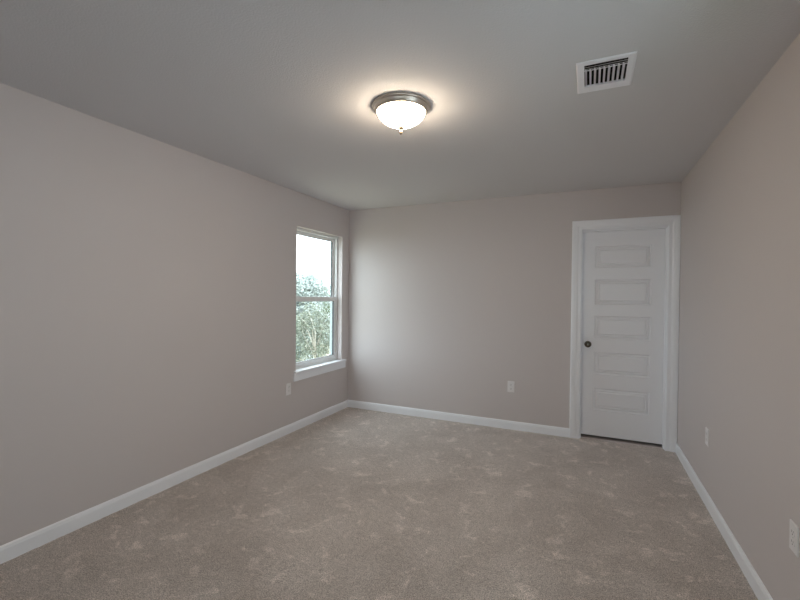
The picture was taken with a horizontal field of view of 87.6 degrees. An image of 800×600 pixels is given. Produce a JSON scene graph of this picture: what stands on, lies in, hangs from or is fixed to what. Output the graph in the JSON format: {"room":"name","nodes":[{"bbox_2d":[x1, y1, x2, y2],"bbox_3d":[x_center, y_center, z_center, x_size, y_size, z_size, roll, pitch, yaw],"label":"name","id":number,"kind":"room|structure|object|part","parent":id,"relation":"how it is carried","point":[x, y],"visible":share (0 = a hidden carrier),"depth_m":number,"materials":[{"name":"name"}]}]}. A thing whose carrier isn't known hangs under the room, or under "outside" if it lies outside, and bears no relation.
{"room":"empty bedroom","nodes":[
{"label":"empty bedroom","id":0,"kind":"room"},
{"bbox_2d":[0,83,348,545],"bbox_3d":[-1.966,0.196,2.440,0.150,2.590,6.400,1,1,24],"label":"wall","id":1,"kind":"structure","parent":0,"point":[148,285],"depth_m":2.71,"materials":[{"name":"grey paint"}]},
{"bbox_2d":[0,400,347,563],"bbox_3d":[-1.903,1.303,2.416,0.014,0.098,6.100,1,1,24],"label":"baseboard","id":2,"kind":"structure","parent":1,"relation":"attached to","point":[13,549],"depth_m":2.77,"materials":[{"name":"white wood"}]},
{"bbox_2d":[286,383,290,394],"bbox_3d":[-1.111,0.889,4.162,0.008,0.115,0.070,1,1,24],"label":"wall outlet","id":3,"kind":"object","parent":1,"relation":"attached to","point":[288,386],"visible":1,"depth_m":4.16,"materials":[{"name":"white plastic"}]},
{"bbox_2d":[293,227,345,381],"bbox_3d":[-0.927,0.033,4.693,0.181,1.586,0.979,1,1,24],"label":"window","id":4,"kind":"structure","parent":1,"relation":"in","point":[305,369],"depth_m":4.91,"materials":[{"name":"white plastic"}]},
{"bbox_3d":[-0.976,-0.359,4.691,0.020,0.736,0.801,1,1,24],"label":"sash","id":5,"kind":"part","parent":4,"relation":"part of","materials":[{"name":"clear glass"}]},
{"bbox_3d":[-0.956,0.334,4.685,0.036,0.741,0.813,1,1,24],"label":"sash","id":6,"kind":"part","parent":4,"relation":"part of","materials":[{"name":"clear glass"}]},
{"bbox_3d":[-1.003,-0.017,4.705,0.030,1.487,0.863,1,1,24],"label":"exterior frame","id":7,"kind":"part","parent":4,"relation":"part of","materials":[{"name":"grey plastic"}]},
{"bbox_2d":[0,407,757,599],"bbox_3d":[-0.325,1.365,1.720,3.504,0.005,6.170,1,1,24],"label":"floor","id":8,"kind":"structure","parent":0,"point":[350,503],"depth_m":2.46,"materials":[{"name":"beige carpet"}]},
{"bbox_2d":[0,0,799,210],"bbox_3d":[-0.304,-1.135,1.683,3.764,0.120,6.400,1,1,24],"label":"ceiling","id":9,"kind":"structure","parent":0,"point":[280,92],"depth_m":2.04,"materials":[{"name":"white paint"}]},
{"bbox_2d":[372,92,430,134],"bbox_3d":[0.006,-0.997,2.318,0.327,0.160,0.327,1,1,24],"label":"ceiling light","id":10,"kind":"object","parent":9,"relation":"attached to","point":[398,110],"visible":1,"depth_m":2.23,"materials":[{"name":"white glass"}]},
{"bbox_3d":[0.006,-1.009,2.318,0.264,0.093,0.264,1,1,24],"label":"lamp shade","id":11,"kind":"part","parent":10,"relation":"part of","materials":[{"name":"white glass"}]},
{"bbox_2d":[576,51,637,93],"bbox_3d":[0.965,-1.119,1.964,0.243,0.127,0.305,1,1,24],"label":"ceiling vent","id":12,"kind":"object","parent":9,"relation":"in","point":[614,71],"visible":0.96,"depth_m":2.01,"materials":[{"name":"white metal"}]},
{"bbox_2d":[348,182,680,427],"bbox_3d":[0.961,0.208,4.527,3.464,2.590,0.115,1,1,24],"label":"wall","id":13,"kind":"structure","parent":0,"point":[451,303],"depth_m":4.54,"materials":[{"name":"grey paint"}]},
{"bbox_2d":[348,400,568,437],"bbox_3d":[0.519,1.308,4.661,2.550,0.098,0.014,1,1,24],"label":"baseboard","id":14,"kind":"structure","parent":13,"relation":"attached to","point":[497,423],"depth_m":4.57,"materials":[{"name":"white wood"}]},
{"bbox_2d":[507,381,513,392],"bbox_3d":[1.163,0.910,4.372,0.070,0.115,0.008,1,1,24],"label":"wall outlet","id":15,"kind":"object","parent":13,"relation":"attached to","point":[510,383],"visible":1,"depth_m":4.37,"materials":[{"name":"white plastic"}]},
{"bbox_2d":[581,228,665,443],"bbox_3d":[2.124,0.332,3.991,0.708,2.009,0.096,1,1,24],"label":"door","id":16,"kind":"structure","parent":13,"relation":"in","point":[624,270],"depth_m":4.00,"materials":[{"name":"white paint"}]},
{"bbox_3d":[1.847,0.437,4.098,0.064,0.064,0.060,1,1,24],"label":"knob","id":17,"kind":"part","parent":16,"relation":"part of","materials":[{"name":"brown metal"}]},
{"bbox_2d":[569,215,680,451],"bbox_3d":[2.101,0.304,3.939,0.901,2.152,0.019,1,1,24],"label":"trim","id":18,"kind":"structure","parent":13,"relation":"attached to","point":[673,221],"depth_m":3.81,"materials":[{"name":"white wood"}]},
{"bbox_2d":[581,434,661,448],"bbox_3d":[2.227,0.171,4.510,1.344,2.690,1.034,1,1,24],"label":"threshold","id":19,"kind":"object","parent":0,"point":[647,444],"depth_m":4.02,"materials":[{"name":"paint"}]},
{"bbox_2d":[677,33,799,599],"bbox_3d":[1.328,0.244,0.952,0.150,2.590,6.400,1,1,24],"label":"wall","id":20,"kind":"structure","parent":0,"point":[739,360],"depth_m":2.11,"materials":[{"name":"grey paint"}]},
{"bbox_2d":[705,427,708,446],"bbox_3d":[2.077,0.925,2.822,0.008,0.115,0.070,1,1,24],"label":"wall outlet","id":21,"kind":"object","parent":20,"relation":"attached to","point":[706,428],"visible":1,"depth_m":2.81,"materials":[{"name":"white plastic"}]},
{"bbox_2d":[675,443,772,599],"bbox_3d":[1.238,1.349,0.987,0.014,0.098,6.081,1,1,24],"label":"baseboard","id":22,"kind":"structure","parent":20,"relation":"attached to","point":[748,570],"depth_m":2.35,"materials":[{"name":"white wood"}]},
{"bbox_2d":[789,519,798,557],"bbox_3d":[1.537,0.928,1.628,0.008,0.115,0.070,1,1,24],"label":"wall outlet","id":23,"kind":"object","parent":20,"relation":"attached to","point":[793,528],"visible":1,"depth_m":1.62,"materials":[{"name":"white plastic"}]},
{"label":"outside","id":24,"kind":"structure","parent":0,"visible":0},
{"bbox_3d":[-22.299,4.122,31.458,60.000,0.454,90.000,1,1,24],"label":"ground","id":25,"kind":"structure","parent":24,"visible":0},
{"bbox_2d":[296,314,315,361],"bbox_3d":[-4.913,2.575,19.127,2.190,4.178,2.444,1,1,24],"label":"tree","id":26,"kind":"object","parent":25,"relation":"on","point":[297,332],"visible":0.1,"depth_m":18.99,"materials":[{"name":"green plant"}]},
{"bbox_2d":[296,302,329,361],"bbox_3d":[-3.474,2.353,17.561,2.171,4.676,2.216,0,1,-14],"label":"tree","id":27,"kind":"object","parent":25,"relation":"on","point":[316,347],"visible":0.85,"depth_m":17.47,"materials":[{"name":"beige plant"}]},
{"bbox_2d":[296,267,329,360],"bbox_3d":[-5.726,1.304,24.380,4.116,6.606,3.891,0,1,-18],"label":"tree","id":28,"kind":"object","parent":25,"relation":"on","point":[307,286],"visible":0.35,"depth_m":23.73,"materials":[{"name":"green plant"}]},
{"bbox_2d":[305,285,329,355],"bbox_3d":[-5.267,1.622,30.309,3.956,5.871,3.990,1,1,24],"label":"tree","id":29,"kind":"object","parent":25,"relation":"on","point":[328,307],"visible":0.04,"depth_m":29.75,"materials":[{"name":"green plant"}]}
]}

